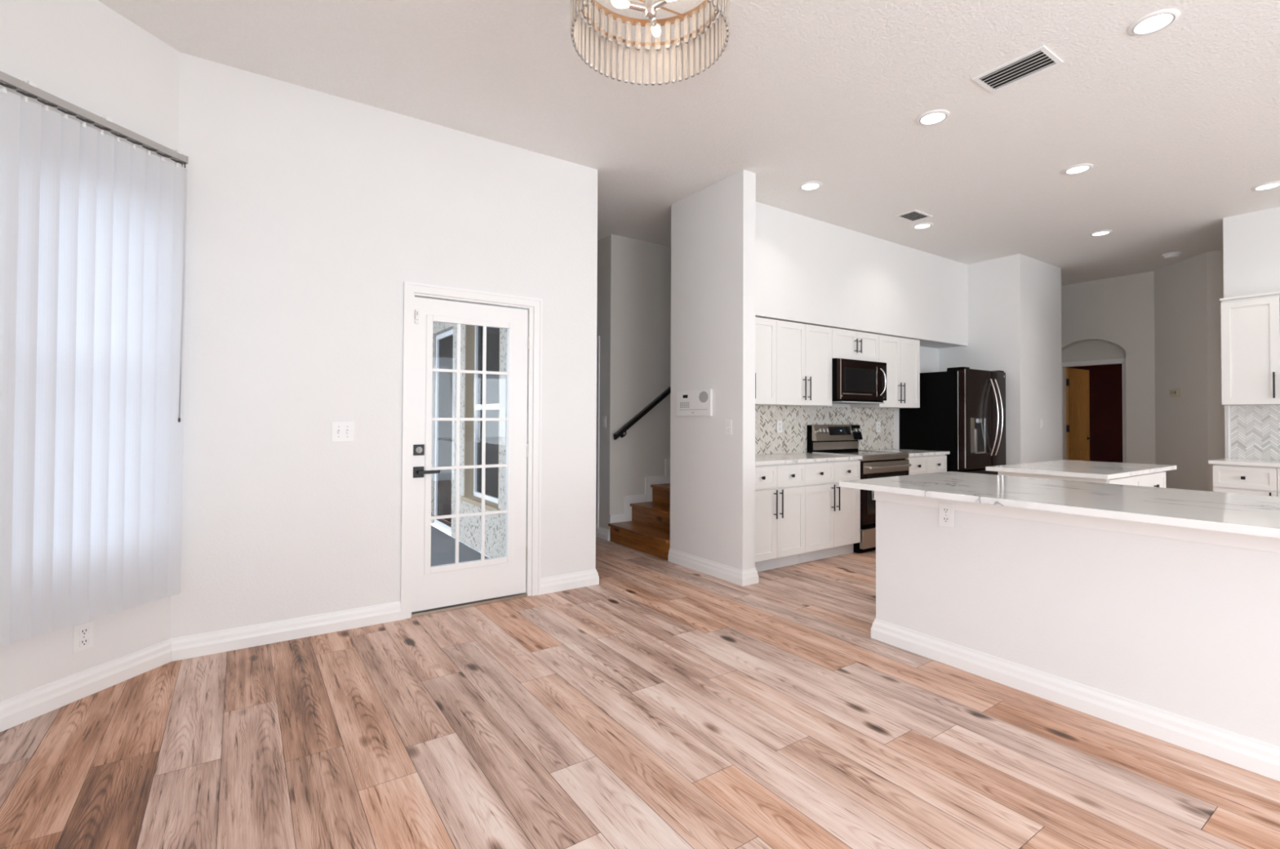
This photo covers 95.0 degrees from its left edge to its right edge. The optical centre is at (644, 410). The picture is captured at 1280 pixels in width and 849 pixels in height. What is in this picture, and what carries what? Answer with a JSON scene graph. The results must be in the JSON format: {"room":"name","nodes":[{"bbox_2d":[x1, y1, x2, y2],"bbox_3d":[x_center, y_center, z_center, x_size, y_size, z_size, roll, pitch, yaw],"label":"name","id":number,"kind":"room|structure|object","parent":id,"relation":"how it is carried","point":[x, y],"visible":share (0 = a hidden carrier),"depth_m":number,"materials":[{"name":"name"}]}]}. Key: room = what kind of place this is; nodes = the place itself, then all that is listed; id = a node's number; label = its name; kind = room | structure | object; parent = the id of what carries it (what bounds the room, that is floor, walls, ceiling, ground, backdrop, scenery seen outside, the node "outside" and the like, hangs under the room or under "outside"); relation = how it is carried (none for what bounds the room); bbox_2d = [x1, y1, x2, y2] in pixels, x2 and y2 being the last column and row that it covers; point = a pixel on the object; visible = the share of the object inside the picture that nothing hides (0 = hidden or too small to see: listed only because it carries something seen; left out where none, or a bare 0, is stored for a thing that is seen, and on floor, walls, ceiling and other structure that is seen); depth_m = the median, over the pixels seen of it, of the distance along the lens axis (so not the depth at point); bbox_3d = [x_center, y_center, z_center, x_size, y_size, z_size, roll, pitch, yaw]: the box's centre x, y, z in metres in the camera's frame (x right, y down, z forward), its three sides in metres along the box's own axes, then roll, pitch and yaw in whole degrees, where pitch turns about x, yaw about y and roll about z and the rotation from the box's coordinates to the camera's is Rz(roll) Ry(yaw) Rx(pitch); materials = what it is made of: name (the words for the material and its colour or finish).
{"room":"empty dining area","nodes":[
{"label":"empty dining area","id":0,"kind":"room"},
{"bbox_2d":[0,0,179,702],"bbox_3d":[-2.605,-0.295,2.615,0.200,3.140,1.030,0,-1,11],"label":"wall","id":1,"kind":"structure","parent":0,"point":[85,54],"depth_m":2.65,"materials":[{"name":"paint"}]},
{"bbox_2d":[72,620,93,653],"bbox_3d":[-2.501,1.011,2.612,0.009,0.120,0.076,0,-1,11],"label":"wall outlet","id":2,"kind":"object","parent":1,"relation":"attached to","point":[82,633],"visible":1,"depth_m":2.61,"materials":[{"name":"white plastic"}]},
{"bbox_2d":[79,626,88,635],"bbox_3d":[-2.498,0.987,2.612,0.004,0.029,0.034,0,-1,11],"label":"receptacle","id":3,"kind":"object","parent":2,"relation":"attached to","point":[83,631],"depth_m":2.61,"materials":[{"name":"white plastic"}]},
{"bbox_2d":[79,637,88,646],"bbox_3d":[-2.498,1.034,2.611,0.004,0.029,0.034,0,-1,11],"label":"receptacle","id":4,"kind":"object","parent":2,"relation":"attached to","point":[83,642],"depth_m":2.61,"materials":[{"name":"white plastic"}]},
{"bbox_2d":[0,638,171,732],"bbox_3d":[-2.511,1.218,2.533,0.020,0.112,0.950,0,-1,11],"label":"baseboard","id":5,"kind":"structure","parent":1,"relation":"attached to","point":[18,709],"depth_m":2.59,"materials":[{"name":"white wood"}]},
{"bbox_2d":[0,71,188,647],"bbox_3d":[-2.443,-0.192,2.583,0.128,2.205,0.764,0,-1,11],"label":"vertical blind","id":6,"kind":"object","parent":1,"relation":"attached to","point":[93,223],"visible":1,"depth_m":2.52,"materials":[{"name":"white fabric"}]},
{"bbox_2d":[170,52,597,638],"bbox_3d":[-1.498,-0.273,3.793,2.599,3.141,0.219,1,-1,-35],"label":"wall","id":7,"kind":"structure","parent":0,"point":[309,211],"depth_m":3.43,"materials":[{"name":"paint"}]},
{"bbox_2d":[170,600,400,661],"bbox_3d":[-1.967,1.231,3.308,1.111,0.112,0.020,1,-1,-35],"label":"baseboard","id":8,"kind":"structure","parent":7,"relation":"attached to","point":[183,647],"depth_m":3.26,"materials":[{"name":"white wood"}]},
{"bbox_2d":[331,422,354,441],"bbox_3d":[-1.777,0.128,3.453,0.120,0.118,0.017,1,-1,-35],"label":"light switch","id":9,"kind":"object","parent":7,"relation":"attached to","point":[340,431],"visible":1,"depth_m":3.46,"materials":[{"name":"white plastic"}]},
{"bbox_2d":[411,592,527,617],"bbox_3d":[-1.198,1.291,3.969,0.772,0.017,0.203,1,-1,-35],"label":"threshold","id":10,"kind":"object","parent":7,"relation":"attached to","point":[522,594],"depth_m":3.88,"materials":[{"name":"metal"}]},
{"bbox_2d":[411,297,528,612],"bbox_3d":[-1.140,0.281,3.910,0.776,1.986,0.098,1,-1,-35],"label":"door","id":11,"kind":"structure","parent":7,"relation":"in","point":[463,582],"depth_m":3.90,"materials":[{"name":"white wood"}]},
{"bbox_2d":[414,309,418,324],"bbox_3d":[-1.442,-0.591,3.709,0.022,0.088,0.016,1,-1,-35],"label":"sensor","id":12,"kind":"object","parent":11,"relation":"attached to","point":[416,311],"visible":1,"depth_m":3.70,"materials":[{"name":"white plastic"}]},
{"bbox_2d":[400,280,542,619],"bbox_3d":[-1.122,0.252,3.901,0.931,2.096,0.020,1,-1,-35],"label":"trim","id":13,"kind":"structure","parent":7,"relation":"attached to","point":[409,287],"depth_m":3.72,"materials":[{"name":"white wood"}]},
{"bbox_2d":[540,568,599,594],"bbox_3d":[-0.547,1.252,4.287,0.477,0.112,0.020,1,-1,-35],"label":"baseboard","id":14,"kind":"structure","parent":7,"relation":"attached to","point":[558,583],"depth_m":4.28,"materials":[{"name":"white wood"}]},
{"bbox_2d":[431,524,488,565],"bbox_3d":[-6.224,1.474,5.459,7.988,0.150,7.918,1,-1,-35],"label":"floor","id":15,"kind":"structure","parent":0,"point":[442,544],"depth_m":5.95,"materials":[{"name":"concrete"}]},
{"bbox_2d":[431,321,506,558],"bbox_3d":[-2.038,-0.185,6.663,0.227,3.240,5.120,1,-1,-35],"label":"wall","id":16,"kind":"structure","parent":0,"point":[469,527],"depth_m":6.17,"materials":[{"name":"paint"}]},
{"bbox_2d":[434,328,453,532],"bbox_3d":[-2.397,0.240,7.125,0.050,2.390,0.925,1,-1,-35],"label":"window","id":17,"kind":"structure","parent":16,"relation":"in","point":[444,341],"depth_m":7.25,"materials":[{"name":"clear glass"}]},
{"bbox_2d":[460,495,499,511],"bbox_3d":[-1.608,0.944,5.927,0.175,0.045,1.100,1,-1,-35],"label":"trim","id":18,"kind":"structure","parent":16,"relation":"attached to","point":[475,500],"depth_m":5.90,"materials":[{"name":"beige paint"}]},
{"bbox_2d":[463,324,500,508],"bbox_3d":[-1.592,-0.133,5.950,0.147,2.120,1.038,1,-1,-35],"label":"trim","id":19,"kind":"structure","parent":16,"relation":"attached to","point":[469,330],"depth_m":6.34,"materials":[{"name":"beige paint"}]},
{"bbox_2d":[473,325,499,503],"bbox_3d":[-1.557,-0.125,5.974,0.062,2.093,0.996,1,-1,-35],"label":"window","id":20,"kind":"structure","parent":16,"relation":"in","point":[492,333],"depth_m":6.06,"materials":[{"name":"clear glass"}]},
{"bbox_2d":[596,237,604,527],"bbox_3d":[-1.493,-0.217,7.755,0.120,3.141,3.942,1,-1,-35],"label":"wall","id":21,"kind":"structure","parent":0,"point":[601,243],"depth_m":6.15,"materials":[{"name":"paint"}]},
{"bbox_2d":[595,336,599,537],"bbox_3d":[-0.742,0.281,6.538,0.014,2.114,0.906,1,-1,-35],"label":"trim","id":22,"kind":"structure","parent":21,"relation":"attached to","point":[597,337],"depth_m":6.17,"materials":[{"name":"white wood"}]},
{"bbox_2d":[597,526,609,541],"bbox_3d":[-0.431,1.277,6.061,0.020,0.112,0.214,1,-1,-35],"label":"baseboard","id":23,"kind":"structure","parent":21,"relation":"attached to","point":[602,533],"depth_m":6.04,"materials":[{"name":"white wood"}]},
{"bbox_2d":[602,416,606,427],"bbox_3d":[-0.424,0.122,6.085,0.010,0.118,0.074,1,-1,-35],"label":"light switch","id":24,"kind":"object","parent":21,"relation":"attached to","point":[604,418],"visible":1,"depth_m":6.07,"materials":[{"name":"white plastic"}]},
{"bbox_2d":[603,234,671,540],"bbox_3d":[0.882,-0.218,6.926,3.088,3.140,0.120,1,-1,-35],"label":"wall","id":25,"kind":"structure","parent":0,"point":[637,356],"depth_m":6.18,"materials":[{"name":"paint"}]},
{"bbox_2d":[609,458,670,523],"bbox_3d":[0.403,0.486,6.503,1.832,1.352,0.018,1,-1,-35],"label":"trim","id":26,"kind":"structure","parent":25,"relation":"attached to","point":[647,496],"depth_m":6.21,"materials":[{"name":"white wood"}]},
{"bbox_2d":[613,386,670,439],"bbox_3d":[0.668,-0.566,6.648,2.388,1.762,0.102,1,-1,-35],"label":"handrail","id":27,"kind":"object","parent":25,"relation":"attached to","point":[620,433],"visible":0.28,"depth_m":6.10,"materials":[{"name":"black metal"}]},
{"bbox_2d":[0,518,1279,848],"bbox_3d":[2.443,1.329,4.708,12.000,0.002,13.200,1,-1,-35],"label":"floor","id":28,"kind":"structure","parent":0,"point":[660,703],"depth_m":2.23,"materials":[{"name":"brown wood"}]},
{"bbox_2d":[608,483,670,559],"bbox_3d":[0.790,0.616,6.164,2.142,1.448,0.988,1,-1,-35],"label":"staircase","id":29,"kind":"structure","parent":28,"relation":"on","point":[648,531],"depth_m":5.74,"materials":[{"name":"brown wood"}]},
{"bbox_2d":[755,462,805,572],"bbox_3d":[0.912,0.886,5.061,0.698,0.879,0.678,1,-1,-35],"label":"base cabinet","id":30,"kind":"object","parent":28,"relation":"on","point":[780,490],"visible":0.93,"depth_m":4.84,"materials":[{"name":"paint"}]},
{"bbox_2d":[798,459,860,563],"bbox_3d":[1.515,0.894,5.477,0.763,0.879,0.678,1,-1,-35],"label":"base cabinet","id":31,"kind":"object","parent":28,"relation":"on","point":[832,511],"visible":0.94,"depth_m":5.21,"materials":[{"name":"paint"}]},
{"bbox_2d":[755,452,862,465],"bbox_3d":[1.210,0.435,5.281,1.504,0.030,0.662,1,-1,-35],"label":"countertop","id":32,"kind":"structure","parent":31,"relation":"on","point":[802,457],"depth_m":5.19,"materials":[{"name":"stone"}]},
{"bbox_2d":[807,424,911,553],"bbox_3d":[2.162,0.747,5.895,0.757,1.192,0.708,1,-1,-35],"label":"range","id":33,"kind":"object","parent":28,"relation":"on","point":[837,439],"visible":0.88,"depth_m":5.75,"materials":[{"name":"silver glass"}]},
{"bbox_2d":[812,449,909,457],"bbox_3d":[2.167,0.433,5.894,0.757,0.018,0.582,1,-1,-35],"label":"cooktop","id":34,"kind":"object","parent":33,"relation":"in","point":[863,453],"depth_m":5.84,"materials":[{"name":"silver glass"}]},
{"bbox_2d":[905,454,946,475],"bbox_3d":[2.771,0.912,6.343,0.743,0.879,0.678,1,-1,-35],"label":"base cabinet","id":35,"kind":"object","parent":28,"relation":"on","point":[920,464],"visible":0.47,"depth_m":6.10,"materials":[{"name":"paint"}]},
{"bbox_2d":[864,448,949,456],"bbox_3d":[2.775,0.457,6.360,0.765,0.030,0.662,1,-1,-35],"label":"countertop","id":36,"kind":"structure","parent":35,"relation":"on","point":[912,452],"depth_m":6.22,"materials":[{"name":"stone"}]},
{"bbox_2d":[899,366,1005,475],"bbox_3d":[3.553,0.455,6.725,0.897,1.812,0.898,1,-1,-35],"label":"refrigerator","id":37,"kind":"object","parent":28,"relation":"on","point":[962,411],"visible":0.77,"depth_m":6.41,"materials":[{"name":"black metal"}]},
{"bbox_2d":[998,471,1165,488],"bbox_3d":[3.252,0.886,4.317,1.181,0.879,0.690,1,-1,-35],"label":"kitchen island","id":38,"kind":"object","parent":28,"relation":"on","point":[1157,479],"visible":0.14,"depth_m":4.07,"materials":[{"name":"paint"}]},
{"bbox_2d":[985,459,1176,479],"bbox_3d":[3.261,0.431,4.364,1.395,0.030,0.732,1,-1,-35],"label":"island countertop","id":39,"kind":"structure","parent":38,"relation":"on","point":[1064,468],"depth_m":4.16,"materials":[{"name":"stone"}]},
{"bbox_2d":[1213,463,1279,496],"bbox_3d":[5.346,0.904,4.900,0.653,0.879,0.763,1,-1,-35],"label":"base cabinet","id":40,"kind":"object","parent":28,"relation":"on","point":[1229,478],"visible":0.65,"depth_m":4.88,"materials":[{"name":"paint"}]},
{"bbox_3d":[5.782,0.897,4.269,0.653,0.879,0.763,1,-1,-35],"label":"base cabinet","id":41,"kind":"object","parent":28,"relation":"on","visible":0},
{"bbox_2d":[1208,457,1279,466],"bbox_3d":[5.570,0.445,4.597,0.640,0.030,1.570,1,-1,-35],"label":"countertop","id":42,"kind":"structure","parent":41,"relation":"on","point":[1233,461],"depth_m":4.94,"materials":[{"name":"stone"}]},
{"bbox_3d":[2.930,0.850,1.867,0.713,0.879,0.838,1,-1,-35],"label":"base cabinet","id":43,"kind":"object","parent":28,"relation":"on","visible":0},
{"bbox_2d":[839,471,1279,538],"bbox_3d":[2.758,0.393,1.774,1.159,0.030,4.295,1,-1,-35],"label":"countertop","id":44,"kind":"structure","parent":43,"relation":"on","point":[1225,512],"depth_m":2.57,"materials":[{"name":"stone"}]},
{"bbox_2d":[97,0,1279,285],"bbox_3d":[2.540,-1.871,4.811,12.000,0.120,13.400,1,-1,-35],"label":"ceiling","id":45,"kind":"structure","parent":0,"point":[1177,125],"depth_m":3.50,"materials":[{"name":"white paint"}]},
{"bbox_2d":[569,0,729,85],"bbox_3d":[0.020,-1.638,2.258,0.609,0.439,0.608,0,-1,35],"label":"chandelier","id":46,"kind":"object","parent":45,"relation":"hanging from","point":[592,47],"visible":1,"depth_m":2.46,"materials":[{"name":"glass"}]},
{"bbox_2d":[610,0,645,12],"bbox_3d":[-0.063,-1.541,2.229,0.131,0.036,0.060,1,-1,-35],"label":"socket","id":47,"kind":"object","parent":46,"relation":"attached to","point":[620,4],"depth_m":2.22,"materials":[{"name":"silver"}]},
{"bbox_2d":[649,18,660,36],"bbox_3d":[0.037,-1.539,2.339,0.108,0.036,0.103,1,-1,-35],"label":"bulb","id":48,"kind":"object","parent":46,"relation":"attached to","point":[655,29],"depth_m":2.35,"materials":[{"name":"beige glass"}]},
{"bbox_2d":[652,0,675,10],"bbox_3d":[0.085,-1.541,2.198,0.054,0.036,0.133,1,-1,-35],"label":"socket","id":49,"kind":"object","parent":46,"relation":"attached to","point":[655,5],"depth_m":2.22,"materials":[{"name":"silver"}]},
{"bbox_2d":[798,181,822,191],"bbox_3d":[1.340,-1.811,4.750,0.190,0.010,0.190,1,-1,-35],"label":"recessed light","id":50,"kind":"object","parent":45,"relation":"in","point":[809,185],"visible":1,"depth_m":4.74,"materials":[{"name":"grey plastic"}]},
{"bbox_2d":[894,209,933,222],"bbox_3d":[2.494,-1.796,5.440,0.290,0.011,0.200,1,-1,-35],"label":"ceiling vent","id":51,"kind":"object","parent":45,"relation":"in","point":[913,215],"visible":1,"depth_m":5.44,"materials":[{"name":"white plastic"}]},
{"bbox_2d":[911,222,933,229],"bbox_3d":[2.705,-1.791,5.717,0.190,0.010,0.190,1,-1,-35],"label":"recessed light","id":52,"kind":"object","parent":45,"relation":"in","point":[922,225],"visible":1,"depth_m":5.71,"materials":[{"name":"grey plastic"}]},
{"bbox_2d":[915,109,950,125],"bbox_3d":[1.801,-1.824,3.667,0.190,0.010,0.190,1,-1,-35],"label":"recessed light","id":53,"kind":"object","parent":45,"relation":"in","point":[933,117],"visible":1,"depth_m":3.66,"materials":[{"name":"grey plastic"}]},
{"bbox_2d":[972,45,1062,93],"bbox_3d":[2.007,-1.830,3.168,0.235,0.011,0.352,1,-1,-35],"label":"ceiling vent","id":54,"kind":"object","parent":45,"relation":"in","point":[1040,60],"visible":1,"depth_m":3.15,"materials":[{"name":"white plastic"}]},
{"bbox_2d":[1062,163,1093,174],"bbox_3d":[3.253,-1.807,4.409,0.190,0.010,0.190,1,-1,-35],"label":"recessed light","id":55,"kind":"object","parent":45,"relation":"in","point":[1079,168],"visible":1,"depth_m":4.40,"materials":[{"name":"grey plastic"}]},
{"bbox_2d":[1088,230,1112,236],"bbox_3d":[4.595,-1.780,5.912,0.190,0.010,0.190,1,-1,-35],"label":"recessed light","id":56,"kind":"object","parent":45,"relation":"in","point":[1101,233],"visible":1,"depth_m":5.91,"materials":[{"name":"grey plastic"}]},
{"bbox_2d":[1127,8,1180,35],"bbox_3d":[2.413,-1.834,2.783,0.190,0.010,0.190,1,-1,-35],"label":"recessed light","id":57,"kind":"object","parent":45,"relation":"in","point":[1158,20],"visible":1,"depth_m":2.78,"materials":[{"name":"white plastic"}]},
{"bbox_2d":[1162,251,1181,259],"bbox_3d":[5.959,-1.743,6.636,0.160,0.052,0.160,1,-1,-35],"label":"smoke detector","id":58,"kind":"object","parent":45,"relation":"attached to","point":[1169,255],"visible":1,"depth_m":6.60,"materials":[{"name":"white plastic"}]},
{"bbox_2d":[1251,181,1279,191],"bbox_3d":[5.001,-1.795,4.707,0.190,0.010,0.190,1,-1,-35],"label":"recessed light","id":59,"kind":"object","parent":45,"relation":"in","point":[1269,185],"visible":1,"depth_m":4.71,"materials":[{"name":"grey plastic"}]},
{"bbox_2d":[670,169,755,570],"bbox_3d":[0.536,-0.249,4.833,0.129,3.140,0.905,1,-1,-35],"label":"wall pillar","id":60,"kind":"structure","parent":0,"point":[713,228],"depth_m":4.68,"materials":[{"name":"paint"}]},
{"bbox_2d":[676,389,712,416],"bbox_3d":[0.406,-0.057,4.882,0.025,0.215,0.445,1,-1,-35],"label":"intercom panel","id":61,"kind":"object","parent":60,"relation":"attached to","point":[689,402],"visible":1,"depth_m":4.86,"materials":[{"name":"white plastic"}]},
{"bbox_2d":[698,391,707,402],"bbox_3d":[0.475,-0.107,4.766,0.003,0.092,0.115,1,-1,-35],"label":"speaker grille","id":62,"kind":"object","parent":61,"relation":"attached to","point":[703,395],"depth_m":4.77,"materials":[{"name":"grey plastic"}]},
{"bbox_2d":[667,547,742,586],"bbox_3d":[0.473,1.263,4.761,0.020,0.112,0.925,1,-1,-35],"label":"baseboard","id":63,"kind":"structure","parent":60,"relation":"attached to","point":[722,571],"depth_m":4.71,"materials":[{"name":"white wood"}]},
{"bbox_2d":[724,419,732,435],"bbox_3d":[0.642,0.134,4.542,0.017,0.118,0.074,1,-1,-35],"label":"light switch","id":64,"kind":"object","parent":60,"relation":"attached to","point":[728,423],"visible":1,"depth_m":4.54,"materials":[{"name":"white plastic"}]},
{"bbox_2d":[742,568,758,586],"bbox_3d":[0.792,1.260,4.431,0.169,0.112,0.020,1,-1,-35],"label":"baseboard","id":65,"kind":"structure","parent":60,"relation":"attached to","point":[750,576],"depth_m":4.43,"materials":[{"name":"white wood"}]},
{"bbox_2d":[759,346,938,454],"bbox_3d":[2.024,-0.221,6.331,4.023,3.140,0.129,1,-1,-35],"label":"wall","id":66,"kind":"structure","parent":0,"point":[929,357],"depth_m":7.28,"materials":[{"name":"paint"}]},
{"bbox_2d":[755,316,776,404],"bbox_3d":[0.805,-0.432,5.175,0.680,0.758,0.393,1,-1,-35],"label":"upper cabinet","id":67,"kind":"object","parent":66,"relation":"attached to","point":[765,328],"visible":0.23,"depth_m":5.17,"materials":[{"name":"paint"}]},
{"bbox_2d":[760,320,831,406],"bbox_3d":[1.405,-0.424,5.588,0.772,0.758,0.393,1,-1,-35],"label":"upper cabinet","id":68,"kind":"object","parent":66,"relation":"attached to","point":[803,351],"visible":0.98,"depth_m":5.45,"materials":[{"name":"paint"}]},
{"bbox_2d":[755,404,893,454],"bbox_3d":[1.655,0.197,5.990,3.034,0.469,0.004,1,-1,-35],"label":"tile backsplash","id":69,"kind":"structure","parent":66,"relation":"attached to","point":[793,438],"depth_m":5.97,"materials":[{"name":"tile"}]},
{"bbox_2d":[776,420,782,432],"bbox_3d":[1.319,0.162,5.743,0.076,0.120,0.009,1,-1,-35],"label":"wall outlet","id":70,"kind":"object","parent":69,"relation":"attached to","point":[779,423],"visible":1,"depth_m":5.74,"materials":[{"name":"white plastic"}]},
{"bbox_2d":[875,421,880,431],"bbox_3d":[2.654,0.191,6.664,0.076,0.120,0.009,1,-1,-35],"label":"wall outlet","id":71,"kind":"object","parent":69,"relation":"attached to","point":[877,423],"visible":1,"depth_m":6.66,"materials":[{"name":"white plastic"}]},
{"bbox_2d":[831,328,879,362],"bbox_3d":[2.038,-0.646,6.028,0.762,0.296,0.393,1,-1,-35],"label":"upper cabinet","id":72,"kind":"object","parent":66,"relation":"attached to","point":[846,344],"visible":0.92,"depth_m":5.88,"materials":[{"name":"paint"}]},
{"bbox_2d":[831,358,886,404],"bbox_3d":[2.070,-0.281,5.975,0.756,0.424,0.500,1,-1,-35],"label":"microwave","id":73,"kind":"object","parent":72,"relation":"attached to","point":[853,381],"visible":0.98,"depth_m":5.77,"materials":[{"name":"black metal"}]},
{"bbox_2d":[850,334,919,408],"bbox_3d":[2.664,-0.406,6.457,0.756,0.758,0.393,1,-1,-35],"label":"upper cabinet","id":74,"kind":"object","parent":66,"relation":"attached to","point":[901,356],"visible":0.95,"depth_m":6.33,"materials":[{"name":"paint"}]},
{"bbox_2d":[893,408,899,448],"bbox_3d":[2.925,0.670,6.825,0.016,1.378,0.064,1,-1,-35],"label":"trim","id":75,"kind":"structure","parent":66,"relation":"attached to","point":[896,411],"depth_m":6.82,"materials":[{"name":"white wood"}]},
{"bbox_2d":[755,201,967,348],"bbox_3d":[2.168,-1.298,6.145,4.023,0.990,0.361,1,-1,-35],"label":"wall","id":76,"kind":"structure","parent":0,"point":[810,271],"depth_m":5.87,"materials":[{"name":"paint"}]},
{"bbox_2d":[938,253,1062,464],"bbox_3d":[4.409,-0.196,7.403,1.119,3.140,1.073,1,-1,-35],"label":"wall","id":77,"kind":"structure","parent":0,"point":[1014,302],"depth_m":6.90,"materials":[{"name":"paint"}]},
{"bbox_2d":[1040,417,1044,428],"bbox_3d":[4.707,0.157,6.946,0.074,0.118,0.010,1,-1,-35],"label":"light switch","id":78,"kind":"object","parent":77,"relation":"attached to","point":[1042,419],"visible":1,"depth_m":6.94,"materials":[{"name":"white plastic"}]},
{"bbox_2d":[875,500,1279,746],"bbox_3d":[2.568,0.858,1.652,0.120,0.855,4.219,1,-1,-35],"label":"wall","id":79,"kind":"structure","parent":0,"point":[1189,629],"depth_m":2.48,"materials":[{"name":"paint"}]},
{"bbox_2d":[938,502,954,528],"bbox_3d":[1.543,0.537,3.002,0.009,0.120,0.076,1,-1,-35],"label":"wall outlet","id":80,"kind":"object","parent":79,"relation":"attached to","point":[946,511],"visible":1,"depth_m":3.00,"materials":[{"name":"white plastic"}]},
{"bbox_2d":[942,506,949,513],"bbox_3d":[1.541,0.514,3.001,0.004,0.029,0.034,1,-1,-35],"label":"receptacle","id":81,"kind":"object","parent":80,"relation":"attached to","point":[945,509],"depth_m":3.00,"materials":[{"name":"white plastic"}]},
{"bbox_2d":[942,516,949,523],"bbox_3d":[1.540,0.561,3.001,0.004,0.029,0.034,1,-1,-35],"label":"receptacle","id":82,"kind":"object","parent":80,"relation":"attached to","point":[945,519],"depth_m":3.00,"materials":[{"name":"white plastic"}]},
{"bbox_2d":[871,618,1279,781],"bbox_3d":[2.503,1.228,1.616,0.020,0.112,4.239,1,-1,-35],"label":"baseboard","id":83,"kind":"structure","parent":79,"relation":"attached to","point":[1260,757],"depth_m":2.46,"materials":[{"name":"white wood"}]},
{"bbox_2d":[871,490,1279,553],"bbox_3d":[2.560,0.450,1.659,0.136,0.090,4.231,1,-1,-35],"label":"trim","id":84,"kind":"structure","parent":79,"relation":"attached to","point":[1193,535],"depth_m":2.46,"materials":[{"name":"white stone"}]},
{"bbox_2d":[1066,364,1122,462],"bbox_3d":[7.472,0.112,9.042,2.830,2.600,3.600,1,-1,-35],"label":"wall","id":85,"kind":"structure","parent":0,"point":[1105,381],"depth_m":10.37,"materials":[{"name":"red paint"}]},
{"bbox_2d":[1066,368,1092,461],"bbox_3d":[6.404,0.391,8.680,0.722,1.998,0.148,1,-1,-33],"label":"door","id":86,"kind":"structure","parent":85,"relation":"in","point":[1077,403],"depth_m":8.64,"materials":[{"name":"brown wood"}]},
{"bbox_2d":[1061,271,1155,464],"bbox_3d":[5.582,-0.171,8.731,0.140,3.140,3.170,1,-1,-35],"label":"wall","id":87,"kind":"structure","parent":0,"point":[1117,310],"depth_m":7.60,"materials":[{"name":"paint"}]},
{"bbox_2d":[1061,339,1125,367],"bbox_3d":[6.277,0.094,8.176,0.120,2.601,1.170,1,-1,-35],"label":"wall niche","id":88,"kind":"object","parent":87,"relation":"in","point":[1093,349],"visible":0.1,"depth_m":8.16,"materials":[{"name":"paint"}]},
{"bbox_2d":[1154,252,1208,491],"bbox_3d":[6.429,-0.192,7.001,0.148,3.140,0.955,0,-1,10],"label":"wall","id":89,"kind":"structure","parent":0,"point":[1180,306],"depth_m":6.93,"materials":[{"name":"paint"}]},
{"bbox_2d":[1169,389,1179,396],"bbox_3d":[6.346,-0.205,7.029,0.031,0.084,0.130,0,-1,10],"label":"thermostat","id":90,"kind":"object","parent":89,"relation":"attached to","point":[1173,393],"visible":1,"depth_m":7.01,"materials":[{"name":"beige plastic"}]},
{"bbox_2d":[1206,248,1225,491],"bbox_3d":[7.980,-0.225,4.183,0.119,3.140,5.818,1,-1,-35],"label":"wall","id":91,"kind":"structure","parent":0,"point":[1215,259],"depth_m":6.50,"materials":[{"name":"paint"}]},
{"bbox_2d":[1222,206,1279,459],"bbox_3d":[6.972,-0.242,3.248,0.120,3.140,5.424,1,-1,-35],"label":"wall","id":92,"kind":"structure","parent":0,"point":[1251,241],"depth_m":5.31,"materials":[{"name":"paint"}]},
{"bbox_2d":[1227,405,1231,457],"bbox_3d":[5.393,0.198,5.411,0.012,0.484,0.018,1,-1,-35],"label":"trim","id":93,"kind":"structure","parent":92,"relation":"attached to","point":[1228,406],"depth_m":5.41,"materials":[{"name":"white wood"}]},
{"bbox_2d":[1219,291,1279,404],"bbox_3d":[5.474,-0.523,5.003,0.358,0.947,0.771,1,-1,-35],"label":"upper cabinet","id":94,"kind":"object","parent":92,"relation":"attached to","point":[1251,324],"visible":1,"depth_m":5.09,"materials":[{"name":"paint"}]},
{"bbox_2d":[1231,404,1279,459],"bbox_3d":[5.837,0.192,4.774,0.004,0.483,1.530,1,-1,-35],"label":"tile backsplash","id":95,"kind":"structure","parent":92,"relation":"attached to","point":[1255,428],"depth_m":5.27,"materials":[{"name":"tile"}]},
{"bbox_3d":[6.187,0.092,8.086,0.130,2.600,1.074,1,-1,-35],"label":"wall","id":96,"kind":"structure","parent":0,"visible":0},
{"bbox_2d":[1062,358,1126,462],"bbox_3d":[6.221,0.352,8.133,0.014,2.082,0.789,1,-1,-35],"label":"trim","id":97,"kind":"structure","parent":96,"relation":"attached to","point":[1122,361],"depth_m":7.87,"materials":[{"name":"white wood"}]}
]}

